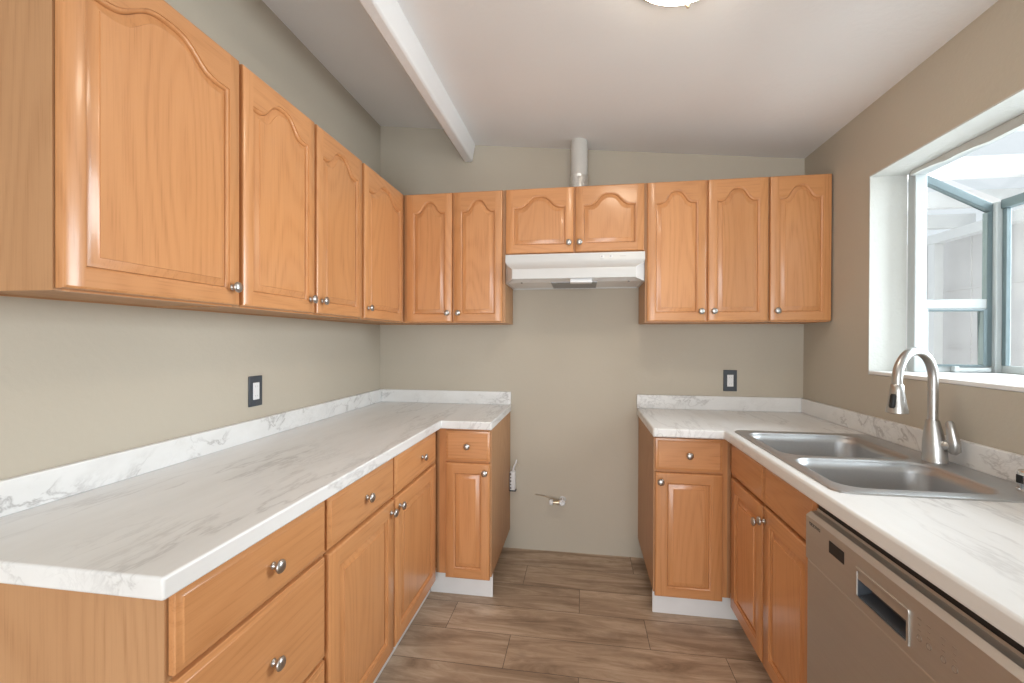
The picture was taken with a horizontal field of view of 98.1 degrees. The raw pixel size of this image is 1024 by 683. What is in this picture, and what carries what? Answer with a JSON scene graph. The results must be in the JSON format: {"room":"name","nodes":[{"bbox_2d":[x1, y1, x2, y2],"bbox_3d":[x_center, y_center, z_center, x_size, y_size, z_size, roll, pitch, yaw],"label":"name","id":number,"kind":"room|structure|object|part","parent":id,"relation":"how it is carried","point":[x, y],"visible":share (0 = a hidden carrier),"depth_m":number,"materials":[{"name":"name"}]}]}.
{"room":"kitchen","nodes":[
{"label":"kitchen","id":0,"kind":"room"},
{"bbox_2d":[0,0,379,479],"bbox_3d":[-1.377,-0.060,0.079,0.140,2.700,5.726,0,0,9],"label":"wall","id":1,"kind":"structure","parent":0,"point":[79,381],"depth_m":1.47,"materials":[{"name":"paint"}]},
{"bbox_2d":[0,0,242,307],"bbox_3d":[-0.979,-0.475,1.125,0.314,0.741,0.470,0,0,9],"label":"upper cabinet","id":2,"kind":"object","parent":1,"relation":"attached to","point":[119,119],"visible":1,"depth_m":0.99,"materials":[{"name":"brown wood"}]},
{"bbox_3d":[-0.880,-0.475,1.110,0.019,0.741,0.438,0,0,9],"label":"frame","id":3,"kind":"part","parent":2,"relation":"part of","materials":[{"name":"brown wood"}]},
{"bbox_3d":[-0.858,-0.474,1.105,0.012,0.628,0.362,0,0,9],"label":"raised panel","id":4,"kind":"part","parent":2,"relation":"part of","materials":[{"name":"brown wood"}]},
{"bbox_3d":[-0.807,-0.161,1.300,0.027,0.032,0.032,0,0,9],"label":"knob","id":5,"kind":"part","parent":2,"relation":"part of","materials":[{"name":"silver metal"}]},
{"bbox_2d":[0,389,381,516],"bbox_3d":[-1.014,0.348,1.866,0.018,0.081,2.084,0,0,9],"label":"backsplash","id":6,"kind":"structure","parent":1,"relation":"attached to","point":[19,493],"depth_m":1.33,"materials":[{"name":"white stone"}]},
{"bbox_2d":[248,375,261,406],"bbox_3d":[-1.032,0.196,1.787,0.008,0.122,0.074,0,0,9],"label":"wall outlet","id":7,"kind":"object","parent":1,"relation":"attached to","point":[254,382],"visible":1,"depth_m":1.78,"materials":[{"name":"grey plastic"}]},
{"bbox_2d":[253,382,258,399],"bbox_3d":[-1.029,0.196,1.787,0.003,0.068,0.034,0,0,9],"label":"receptacle","id":8,"kind":"object","parent":7,"relation":"attached to","point":[255,384],"depth_m":1.79,"materials":[{"name":"white plastic"}]},
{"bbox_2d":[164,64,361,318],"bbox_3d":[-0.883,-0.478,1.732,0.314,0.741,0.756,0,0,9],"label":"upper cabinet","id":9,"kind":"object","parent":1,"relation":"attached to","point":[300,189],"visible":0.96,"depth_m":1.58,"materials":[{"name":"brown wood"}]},
{"bbox_3d":[-0.794,-0.477,1.526,0.019,0.732,0.365,0,0,9],"label":"door","id":10,"kind":"part","parent":9,"relation":"part of","materials":[{"name":"brown wood"}]},
{"bbox_3d":[-0.791,-0.476,1.526,0.012,0.628,0.267,0,0,9],"label":"raised panel","id":11,"kind":"part","parent":9,"relation":"part of","materials":[{"name":"brown wood"}]},
{"bbox_3d":[-0.784,-0.478,1.716,0.019,0.741,0.724,0,0,9],"label":"frame","id":12,"kind":"part","parent":9,"relation":"part of","materials":[{"name":"brown wood"}]},
{"bbox_3d":[-0.748,-0.163,1.675,0.027,0.032,0.032,0,0,9],"label":"knob","id":13,"kind":"part","parent":9,"relation":"part of","materials":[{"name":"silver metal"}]},
{"bbox_3d":[-0.736,-0.163,1.750,0.027,0.032,0.032,0,0,9],"label":"knob","id":14,"kind":"part","parent":9,"relation":"part of","materials":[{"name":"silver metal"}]},
{"bbox_3d":[-0.735,-0.479,1.898,0.019,0.732,0.359,0,0,9],"label":"door","id":15,"kind":"part","parent":9,"relation":"part of","materials":[{"name":"brown wood"}]},
{"bbox_3d":[-0.732,-0.478,1.897,0.012,0.628,0.261,0,0,9],"label":"raised panel","id":16,"kind":"part","parent":9,"relation":"part of","materials":[{"name":"brown wood"}]},
{"bbox_2d":[308,163,414,324],"bbox_3d":[-0.763,-0.481,2.487,0.314,0.741,0.772,0,0,9],"label":"upper cabinet","id":17,"kind":"object","parent":1,"relation":"attached to","point":[382,203],"visible":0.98,"depth_m":2.28,"materials":[{"name":"brown wood"}]},
{"bbox_3d":[-0.685,-0.481,2.341,0.019,0.741,0.476,0,0,9],"label":"frame","id":18,"kind":"part","parent":17,"relation":"part of","materials":[{"name":"brown wood"}]},
{"bbox_3d":[-0.667,-0.481,2.324,0.019,0.732,0.460,0,0,9],"label":"door","id":19,"kind":"part","parent":17,"relation":"part of","materials":[{"name":"brown wood"}]},
{"bbox_3d":[-0.665,-0.480,2.324,0.012,0.628,0.362,0,0,9],"label":"raised panel","id":20,"kind":"part","parent":17,"relation":"part of","materials":[{"name":"brown wood"}]},
{"bbox_2d":[376,547,772,682],"bbox_3d":[-0.061,1.335,-0.123,2.813,0.080,6.006,0,0,9],"label":"floor","id":21,"kind":"structure","parent":0,"point":[550,616],"depth_m":1.95,"materials":[{"name":"brown wood"}]},
{"bbox_2d":[0,501,324,682],"bbox_3d":[-0.838,0.860,1.064,0.621,0.852,0.478,0,0,9],"label":"base cabinet","id":22,"kind":"object","parent":21,"relation":"on","point":[257,616],"visible":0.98,"depth_m":0.84,"materials":[{"name":"brown wood"}]},
{"bbox_3d":[-0.588,0.802,1.024,0.019,0.734,0.446,0,0,9],"label":"frame","id":23,"kind":"part","parent":22,"relation":"part of","materials":[{"name":"brown wood"}]},
{"bbox_3d":[-0.568,0.745,1.021,0.019,0.281,0.465,0,0,9],"label":"drawer","id":24,"kind":"part","parent":22,"relation":"part of","materials":[{"name":"brown wood"}]},
{"bbox_3d":[-0.567,0.519,1.020,0.019,0.149,0.465,0,0,9],"label":"drawer","id":25,"kind":"part","parent":22,"relation":"part of","materials":[{"name":"brown wood"}]},
{"bbox_3d":[-0.542,0.745,1.031,0.027,0.032,0.032,0,0,9],"label":"knob","id":26,"kind":"part","parent":22,"relation":"part of","materials":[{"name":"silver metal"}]},
{"bbox_3d":[-0.542,0.519,1.030,0.027,0.032,0.032,0,0,9],"label":"knob","id":27,"kind":"part","parent":22,"relation":"part of","materials":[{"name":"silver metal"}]},
{"bbox_3d":[-0.569,1.038,1.022,0.019,0.284,0.465,0,0,9],"label":"drawer","id":28,"kind":"part","parent":22,"relation":"part of","materials":[{"name":"brown wood"}]},
{"bbox_2d":[321,432,435,682],"bbox_3d":[-0.678,0.856,2.075,0.621,0.852,1.567,0,0,9],"label":"base cabinet","id":29,"kind":"object","parent":21,"relation":"on","point":[379,556],"visible":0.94,"depth_m":1.57,"materials":[{"name":"brown wood"}]},
{"bbox_2d":[0,389,510,600],"bbox_3d":[-0.596,0.370,1.800,0.866,0.121,2.084,0,0,9],"label":"countertop","id":30,"kind":"structure","parent":29,"relation":"on","point":[150,521],"depth_m":1.15,"materials":[{"name":"white stone"}]},
{"bbox_3d":[-0.495,0.890,1.484,0.019,0.576,0.443,0,0,9],"label":"door","id":31,"kind":"part","parent":29,"relation":"part of","materials":[{"name":"brown wood"}]},
{"bbox_3d":[-0.494,0.517,1.482,0.019,0.149,0.443,0,0,9],"label":"drawer","id":32,"kind":"part","parent":29,"relation":"part of","materials":[{"name":"brown wood"}]},
{"bbox_3d":[-0.492,0.890,1.484,0.012,0.448,0.315,0,0,9],"label":"raised panel","id":33,"kind":"part","parent":29,"relation":"part of","materials":[{"name":"brown wood"}]},
{"bbox_3d":[-0.470,0.517,1.478,0.027,0.032,0.032,0,0,9],"label":"knob","id":34,"kind":"part","parent":29,"relation":"part of","materials":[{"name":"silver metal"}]},
{"bbox_3d":[-0.471,0.799,1.761,0.019,0.734,0.980,0,0,9],"label":"frame","id":35,"kind":"part","parent":29,"relation":"part of","materials":[{"name":"brown wood"}]},
{"bbox_3d":[-0.441,0.642,1.668,0.027,0.032,0.032,0,0,9],"label":"knob","id":36,"kind":"part","parent":29,"relation":"part of","materials":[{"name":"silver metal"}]},
{"bbox_3d":[-0.429,0.641,1.744,0.027,0.032,0.032,0,0,9],"label":"knob","id":37,"kind":"part","parent":29,"relation":"part of","materials":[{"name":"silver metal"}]},
{"bbox_3d":[-0.421,0.888,1.951,0.019,0.576,0.481,0,0,9],"label":"door","id":38,"kind":"part","parent":29,"relation":"part of","materials":[{"name":"brown wood"}]},
{"bbox_3d":[-0.420,0.515,1.949,0.019,0.149,0.481,0,0,9],"label":"drawer","id":39,"kind":"part","parent":29,"relation":"part of","materials":[{"name":"brown wood"}]},
{"bbox_3d":[-0.418,0.888,1.951,0.012,0.448,0.353,0,0,9],"label":"raised panel","id":40,"kind":"part","parent":29,"relation":"part of","materials":[{"name":"brown wood"}]},
{"bbox_3d":[-0.390,0.515,1.989,0.027,0.032,0.032,0,0,9],"label":"knob","id":41,"kind":"part","parent":29,"relation":"part of","materials":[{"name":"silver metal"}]},
{"bbox_2d":[431,412,509,596],"bbox_3d":[-0.221,0.855,2.485,0.326,0.852,0.618,0,0,9],"label":"base cabinet","id":42,"kind":"object","parent":21,"relation":"on","point":[473,466],"visible":0.95,"depth_m":2.21,"materials":[{"name":"brown wood"}]},
{"bbox_3d":[-0.240,0.797,2.233,0.254,0.734,0.019,0,0,9],"label":"frame","id":43,"kind":"part","parent":42,"relation":"part of","materials":[{"name":"brown wood"}]},
{"bbox_3d":[-0.223,0.514,2.185,0.032,0.032,0.027,0,0,9],"label":"knob","id":44,"kind":"part","parent":42,"relation":"part of","materials":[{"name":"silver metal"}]},
{"bbox_3d":[-0.221,0.888,2.210,0.226,0.576,0.019,0,0,9],"label":"door","id":45,"kind":"part","parent":42,"relation":"part of","materials":[{"name":"brown wood"}]},
{"bbox_3d":[-0.221,0.888,2.208,0.123,0.462,0.012,0,0,9],"label":"raised panel","id":46,"kind":"part","parent":42,"relation":"part of","materials":[{"name":"brown wood"}]},
{"bbox_3d":[-0.220,0.514,2.208,0.226,0.149,0.019,0,0,9],"label":"drawer","id":47,"kind":"part","parent":42,"relation":"part of","materials":[{"name":"brown wood"}]},
{"bbox_3d":[-0.136,0.642,2.172,0.032,0.032,0.027,0,0,9],"label":"knob","id":48,"kind":"part","parent":42,"relation":"part of","materials":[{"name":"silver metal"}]},
{"bbox_2d":[638,417,737,619],"bbox_3d":[0.896,0.860,2.308,0.392,0.852,0.618,0,0,9],"label":"base cabinet","id":49,"kind":"object","parent":21,"relation":"on","point":[684,484],"visible":0.97,"depth_m":2.04,"materials":[{"name":"brown wood"}]},
{"bbox_3d":[0.685,0.643,2.042,0.032,0.032,0.027,0,0,9],"label":"knob","id":50,"kind":"part","parent":49,"relation":"part of","materials":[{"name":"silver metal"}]},
{"bbox_3d":[0.813,0.892,2.046,0.296,0.576,0.019,0,0,9],"label":"door","id":51,"kind":"part","parent":49,"relation":"part of","materials":[{"name":"brown wood"}]},
{"bbox_3d":[0.812,0.893,2.044,0.178,0.472,0.012,0,0,9],"label":"raised panel","id":52,"kind":"part","parent":49,"relation":"part of","materials":[{"name":"brown wood"}]},
{"bbox_3d":[0.814,0.518,2.045,0.296,0.149,0.019,0,0,9],"label":"drawer","id":53,"kind":"part","parent":49,"relation":"part of","materials":[{"name":"brown wood"}]},
{"bbox_3d":[0.810,0.518,2.022,0.032,0.032,0.027,0,0,9],"label":"knob","id":54,"kind":"part","parent":49,"relation":"part of","materials":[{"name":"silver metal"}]},
{"bbox_3d":[0.833,0.801,2.064,0.310,0.734,0.019,0,0,9],"label":"frame","id":55,"kind":"part","parent":49,"relation":"part of","materials":[{"name":"brown wood"}]},
{"bbox_2d":[731,444,817,682],"bbox_3d":[1.235,0.863,1.882,0.602,0.852,1.347,0,0,9],"label":"base cabinet","id":56,"kind":"object","parent":21,"relation":"on","point":[769,561],"visible":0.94,"depth_m":1.56,"materials":[{"name":"brown wood"}]},
{"bbox_3d":[0.953,0.892,1.805,0.012,0.451,0.223,0,0,9],"label":"raised panel","id":57,"kind":"part","parent":56,"relation":"part of","materials":[{"name":"brown wood"}]},
{"bbox_3d":[0.956,0.517,1.800,0.019,0.144,0.366,0,0,9],"label":"false drawer","id":58,"kind":"part","parent":56,"relation":"part of","materials":[{"name":"brown wood"}]},
{"bbox_3d":[0.955,0.892,1.804,0.019,0.579,0.345,0,0,9],"label":"door","id":59,"kind":"part","parent":56,"relation":"part of","materials":[{"name":"brown wood"}]},
{"bbox_3d":[0.909,0.671,1.661,0.027,0.032,0.032,0,0,9],"label":"knob","id":60,"kind":"part","parent":56,"relation":"part of","materials":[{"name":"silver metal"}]},
{"bbox_3d":[0.901,0.647,1.609,0.027,0.032,0.032,0,0,9],"label":"knob","id":61,"kind":"part","parent":56,"relation":"part of","materials":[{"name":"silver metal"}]},
{"bbox_3d":[0.898,0.891,1.443,0.019,0.583,0.360,0,0,9],"label":"door","id":62,"kind":"part","parent":56,"relation":"part of","materials":[{"name":"brown wood"}]},
{"bbox_3d":[0.895,0.891,1.444,0.012,0.455,0.238,0,0,9],"label":"raised panel","id":63,"kind":"part","parent":56,"relation":"part of","materials":[{"name":"brown wood"}]},
{"bbox_3d":[0.899,0.519,1.440,0.019,0.144,0.357,0,0,9],"label":"false drawer","id":64,"kind":"part","parent":56,"relation":"part of","materials":[{"name":"brown wood"}]},
{"bbox_2d":[637,394,1023,646],"bbox_3d":[1.032,0.376,1.567,0.909,0.121,2.035,0,0,9],"label":"countertop","id":65,"kind":"structure","parent":56,"relation":"on","point":[972,551],"depth_m":1.08,"materials":[{"name":"white stone"}]},
{"bbox_2d":[735,430,1023,502],"bbox_3d":[1.185,0.489,1.532,0.541,0.195,0.824,0,0,9],"label":"sink","id":66,"kind":"object","parent":65,"relation":"in","point":[859,464],"visible":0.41,"depth_m":1.47,"materials":[{"name":"metal"}]},
{"bbox_3d":[1.188,0.488,1.709,0.410,0.181,0.382,0,0,9],"label":"bowl","id":67,"kind":"part","parent":66,"relation":"part of","materials":[{"name":"metal"}]},
{"bbox_3d":[1.122,0.490,1.331,0.398,0.181,0.306,0,0,9],"label":"bowl","id":68,"kind":"part","parent":66,"relation":"part of","materials":[{"name":"metal"}]},
{"bbox_2d":[1016,469,1023,492],"bbox_3d":[1.361,0.365,1.169,0.046,0.058,0.046,0,0,9],"label":"air gap","id":69,"kind":"object","parent":66,"relation":"on","point":[1020,472],"visible":1,"depth_m":1.17,"materials":[{"name":"silver metal"}]},
{"bbox_2d":[885,347,961,463],"bbox_3d":[1.308,0.203,1.437,0.248,0.378,0.096,0,0,-8],"label":"faucet","id":70,"kind":"object","parent":65,"relation":"on","point":[935,448],"visible":1,"depth_m":1.44,"materials":[{"name":"silver metal"}]},
{"bbox_3d":[1.306,0.139,1.437,0.213,0.248,0.027,0,0,-20],"label":"spout","id":71,"kind":"part","parent":70,"relation":"part of","materials":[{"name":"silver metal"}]},
{"bbox_3d":[1.410,0.307,1.433,0.035,0.107,0.060,0,0,-25],"label":"lever handle","id":72,"kind":"part","parent":70,"relation":"part of","materials":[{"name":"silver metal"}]},
{"bbox_2d":[806,504,1023,682],"bbox_3d":[1.072,0.868,0.896,0.598,0.851,0.630,0,0,9],"label":"dishwasher","id":73,"kind":"object","parent":21,"relation":"on","point":[872,618],"visible":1,"depth_m":0.94,"materials":[{"name":"grey metal"}]},
{"bbox_3d":[0.803,0.894,0.939,0.042,0.572,0.630,0,0,9],"label":"door panel","id":74,"kind":"part","parent":73,"relation":"part of","materials":[{"name":"metal"}]},
{"bbox_2d":[380,126,804,557],"bbox_3d":[0.402,-0.069,2.767,2.813,2.702,0.140,0,0,9],"label":"wall","id":75,"kind":"structure","parent":0,"point":[574,364],"depth_m":2.70,"materials":[{"name":"paint"}]},
{"bbox_2d":[382,389,510,404],"bbox_3d":[-0.425,0.345,2.819,0.848,0.081,0.018,0,0,9],"label":"backsplash","id":76,"kind":"structure","parent":75,"relation":"attached to","point":[388,395],"depth_m":2.81,"materials":[{"name":"white stone"}]},
{"bbox_2d":[402,190,512,324],"bbox_3d":[-0.319,-0.481,2.643,0.608,0.741,0.325,0,0,9],"label":"upper cabinet","id":77,"kind":"object","parent":75,"relation":"attached to","point":[454,244],"visible":1,"depth_m":2.51,"materials":[{"name":"brown wood"}]},
{"bbox_3d":[-0.473,-0.480,2.537,0.173,0.628,0.012,0,0,9],"label":"raised panel","id":78,"kind":"part","parent":77,"relation":"part of","materials":[{"name":"brown wood"}]},
{"bbox_3d":[-0.472,-0.481,2.540,0.271,0.732,0.019,0,0,9],"label":"door","id":79,"kind":"part","parent":77,"relation":"part of","materials":[{"name":"brown wood"}]},
{"bbox_3d":[-0.191,-0.480,2.495,0.278,0.732,0.019,0,0,9],"label":"door","id":80,"kind":"part","parent":77,"relation":"part of","materials":[{"name":"brown wood"}]},
{"bbox_3d":[-0.191,-0.479,2.493,0.180,0.628,0.012,0,0,9],"label":"raised panel","id":81,"kind":"part","parent":77,"relation":"part of","materials":[{"name":"brown wood"}]},
{"bbox_2d":[509,460,519,491],"bbox_3d":[0.018,0.820,2.738,0.063,0.193,0.043,0,0,9],"label":"receptacle","id":82,"kind":"object","parent":75,"relation":"attached to","point":[512,472],"visible":1,"depth_m":2.72,"materials":[{"name":"white plastic"}]},
{"bbox_2d":[535,494,565,505],"bbox_3d":[0.229,0.954,2.685,0.190,0.056,0.082,0,0,9],"label":"gas valve","id":83,"kind":"object","parent":75,"relation":"attached to","point":[562,499],"visible":1,"depth_m":2.66,"materials":[{"name":"silver metal"}]},
{"bbox_2d":[506,183,644,254],"bbox_3d":[0.355,-0.667,2.535,0.754,0.365,0.325,0,0,9],"label":"upper cabinet","id":84,"kind":"object","parent":75,"relation":"attached to","point":[598,218],"visible":0.98,"depth_m":2.40,"materials":[{"name":"brown wood"}]},
{"bbox_3d":[0.151,-0.667,2.441,0.372,0.356,0.019,0,0,9],"label":"door","id":85,"kind":"part","parent":84,"relation":"part of","materials":[{"name":"brown wood"}]},
{"bbox_3d":[0.150,-0.668,2.438,0.274,0.255,0.012,0,0,9],"label":"raised panel","id":86,"kind":"part","parent":84,"relation":"part of","materials":[{"name":"brown wood"}]},
{"bbox_2d":[505,251,644,289],"bbox_3d":[0.351,-0.400,2.516,0.750,0.166,0.363,0,0,9],"label":"range hood","id":87,"kind":"object","parent":84,"relation":"attached to","point":[600,270],"visible":1,"depth_m":2.38,"materials":[{"name":"white metal"}]},
{"bbox_2d":[570,278,591,283],"bbox_3d":[0.370,-0.328,2.378,0.116,0.024,0.064,0,0,9],"label":"light","id":88,"kind":"object","parent":87,"relation":"on","point":[572,280],"depth_m":2.35,"materials":[{"name":"white plastic"}]},
{"bbox_2d":[570,138,587,186],"bbox_3d":[0.392,-1.011,2.581,0.103,0.322,0.103,0,0,9],"label":"vent duct","id":89,"kind":"object","parent":84,"relation":"on","point":[579,146],"visible":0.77,"depth_m":2.54,"materials":[{"name":"metal"}]},
{"bbox_3d":[0.522,-0.666,2.382,0.362,0.356,0.019,0,0,9],"label":"door","id":90,"kind":"part","parent":84,"relation":"part of","materials":[{"name":"brown wood"}]},
{"bbox_3d":[0.521,-0.667,2.379,0.264,0.255,0.012,0,0,9],"label":"raised panel","id":91,"kind":"part","parent":84,"relation":"part of","materials":[{"name":"brown wood"}]},
{"bbox_2d":[638,177,767,323],"bbox_3d":[1.027,-0.476,2.430,0.606,0.741,0.325,0,0,9],"label":"upper cabinet","id":92,"kind":"object","parent":75,"relation":"attached to","point":[706,241],"visible":1,"depth_m":2.30,"materials":[{"name":"brown wood"}]},
{"bbox_3d":[0.861,-0.476,2.329,0.295,0.732,0.019,0,0,9],"label":"door","id":93,"kind":"part","parent":92,"relation":"part of","materials":[{"name":"brown wood"}]},
{"bbox_3d":[0.861,-0.475,2.326,0.197,0.628,0.012,0,0,9],"label":"raised panel","id":94,"kind":"part","parent":92,"relation":"part of","materials":[{"name":"brown wood"}]},
{"bbox_3d":[0.977,-0.161,2.288,0.032,0.032,0.027,0,0,9],"label":"knob","id":95,"kind":"part","parent":92,"relation":"part of","materials":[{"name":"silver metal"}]},
{"bbox_3d":[1.039,-0.161,2.278,0.032,0.032,0.027,0,0,9],"label":"knob","id":96,"kind":"part","parent":92,"relation":"part of","materials":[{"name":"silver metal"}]},
{"bbox_3d":[1.159,-0.474,2.279,0.190,0.628,0.012,0,0,9],"label":"raised panel","id":97,"kind":"part","parent":92,"relation":"part of","materials":[{"name":"brown wood"}]},
{"bbox_3d":[1.159,-0.475,2.282,0.288,0.732,0.019,0,0,9],"label":"door","id":98,"kind":"part","parent":92,"relation":"part of","materials":[{"name":"brown wood"}]},
{"bbox_2d":[637,394,800,411],"bbox_3d":[1.189,0.351,2.563,0.909,0.081,0.018,0,0,9],"label":"backsplash","id":99,"kind":"structure","parent":75,"relation":"attached to","point":[688,402],"depth_m":2.55,"materials":[{"name":"white stone"}]},
{"bbox_2d":[723,370,736,390],"bbox_3d":[1.257,0.220,2.557,0.074,0.122,0.008,0,0,9],"label":"wall outlet","id":100,"kind":"object","parent":75,"relation":"attached to","point":[729,376],"visible":1,"depth_m":2.56,"materials":[{"name":"grey plastic"}]},
{"bbox_2d":[727,375,733,386],"bbox_3d":[1.257,0.221,2.555,0.034,0.068,0.003,0,0,9],"label":"receptacle","id":101,"kind":"object","parent":100,"relation":"attached to","point":[730,378],"depth_m":2.55,"materials":[{"name":"white plastic"}]},
{"bbox_2d":[753,174,831,323],"bbox_3d":[1.469,-0.474,2.360,0.288,0.741,0.325,0,0,9],"label":"upper cabinet","id":102,"kind":"object","parent":75,"relation":"attached to","point":[799,206],"visible":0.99,"depth_m":2.23,"materials":[{"name":"brown wood"}]},
{"bbox_3d":[1.337,-0.159,2.231,0.032,0.032,0.027,0,0,9],"label":"knob","id":103,"kind":"part","parent":102,"relation":"part of","materials":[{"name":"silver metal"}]},
{"bbox_3d":[1.453,-0.474,2.256,0.256,0.741,0.019,0,0,9],"label":"frame","id":104,"kind":"part","parent":102,"relation":"part of","materials":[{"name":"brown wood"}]},
{"bbox_3d":[1.450,-0.473,2.233,0.186,0.628,0.012,0,0,9],"label":"raised panel","id":105,"kind":"part","parent":102,"relation":"part of","materials":[{"name":"brown wood"}]},
{"bbox_2d":[262,0,997,158],"bbox_3d":[-0.064,-1.258,-0.205,2.813,0.497,5.866,0,0,9],"label":"ceiling","id":106,"kind":"structure","parent":0,"point":[752,78],"depth_m":1.85,"materials":[{"name":"white paint"}]},
{"bbox_2d":[359,0,474,161],"bbox_3d":[-0.708,-1.234,-0.033,0.077,0.227,5.725,0,0,9],"label":"beam","id":107,"kind":"structure","parent":106,"relation":"attached to","point":[388,17],"depth_m":1.87,"materials":[{"name":"white paint"}]},
{"bbox_2d":[644,0,698,8],"bbox_3d":[0.500,-1.105,1.318,0.312,0.078,0.312,0,0,-42],"label":"ceiling light","id":108,"kind":"object","parent":106,"relation":"attached to","point":[669,3],"visible":1,"depth_m":1.42,"materials":[{"name":"white glass"}]},
{"bbox_3d":[0.497,-1.091,1.319,0.285,0.045,0.285,6,1,9],"label":"lamp shade","id":109,"kind":"part","parent":108,"relation":"part of","materials":[{"name":"white glass"}]},
{"bbox_2d":[803,0,1023,454],"bbox_3d":[1.264,0.140,-0.338,0.141,2.319,5.726,0,0,9],"label":"wall","id":110,"kind":"structure","parent":0,"point":[982,65],"depth_m":1.74,"materials":[{"name":"paint"}]},
{"bbox_2d":[801,398,1023,482],"bbox_3d":[1.470,0.357,1.488,0.018,0.081,2.017,0,0,9],"label":"backsplash","id":111,"kind":"structure","parent":110,"relation":"attached to","point":[1003,464],"depth_m":1.66,"materials":[{"name":"white stone"}]},
{"bbox_2d":[868,88,1023,374],"bbox_3d":[1.528,-0.289,1.326,0.143,0.862,1.200,0,0,9],"label":"trim","id":112,"kind":"structure","parent":110,"relation":"attached to","point":[887,298],"depth_m":1.91,"materials":[{"name":"white paint"}]},
{"bbox_2d":[869,113,1023,392],"bbox_3d":[1.719,-0.303,1.296,0.532,0.892,1.186,0,0,9],"label":"window","id":113,"kind":"structure","parent":110,"relation":"in","point":[993,370],"depth_m":1.83,"materials":[{"name":"white paint"}]},
{"bbox_3d":[1.717,0.135,1.298,0.532,0.016,1.186,0,0,9],"label":"sill","id":114,"kind":"part","parent":113,"relation":"part of","materials":[{"name":"white paint"}]},
{"bbox_3d":[1.846,-0.019,1.858,0.226,0.241,0.027,0,0,9],"label":"vent sash","id":115,"kind":"part","parent":113,"relation":"part of","materials":[{"name":"clear glass"}]},
{"bbox_3d":[1.858,-0.292,1.860,0.250,0.833,0.025,0,0,9],"label":"frame","id":116,"kind":"part","parent":113,"relation":"part of","materials":[{"name":"grey metal"}]},
{"bbox_3d":[1.622,-0.311,1.311,0.045,0.876,1.186,0,0,9],"label":"wall frame","id":117,"kind":"part","parent":113,"relation":"part of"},
{"bbox_3d":[1.895,0.111,1.832,0.135,0.024,0.020,0,0,9],"label":"sash handle","id":118,"kind":"part","parent":113,"relation":"part of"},
{"bbox_3d":[1.920,-0.225,1.264,0.032,0.706,1.100,0,0,9],"label":"frame","id":119,"kind":"part","parent":113,"relation":"part of","materials":[{"name":"grey metal"}]},
{"label":"outside","id":120,"kind":"structure","parent":0,"visible":0},
{"bbox_3d":[4.496,1.360,1.572,5.600,0.080,11.500,0,0,9],"label":"ground","id":121,"kind":"structure","parent":120,"visible":0},
{"bbox_2d":[906,222,1023,370],"bbox_3d":[4.511,0.045,2.577,0.135,2.500,9.500,0,0,9],"label":"wall","id":122,"kind":"structure","parent":121,"relation":"on","point":[962,266],"depth_m":4.65,"materials":[{"name":"white paint"}]},
{"bbox_2d":[907,128,1023,363],"bbox_3d":[3.215,0.000,2.883,2.450,2.620,4.500,0,0,9],"label":"patio cover","id":123,"kind":"object","parent":121,"relation":"on","point":[961,226],"visible":0.34,"depth_m":3.89,"materials":[{"name":"white paint"}]},
{"bbox_3d":[4.650,0.114,4.878,0.090,2.380,0.090,0,0,9],"label":"post","id":124,"kind":"part","parent":123,"relation":"part of","materials":[{"name":"white paint"}]}
]}

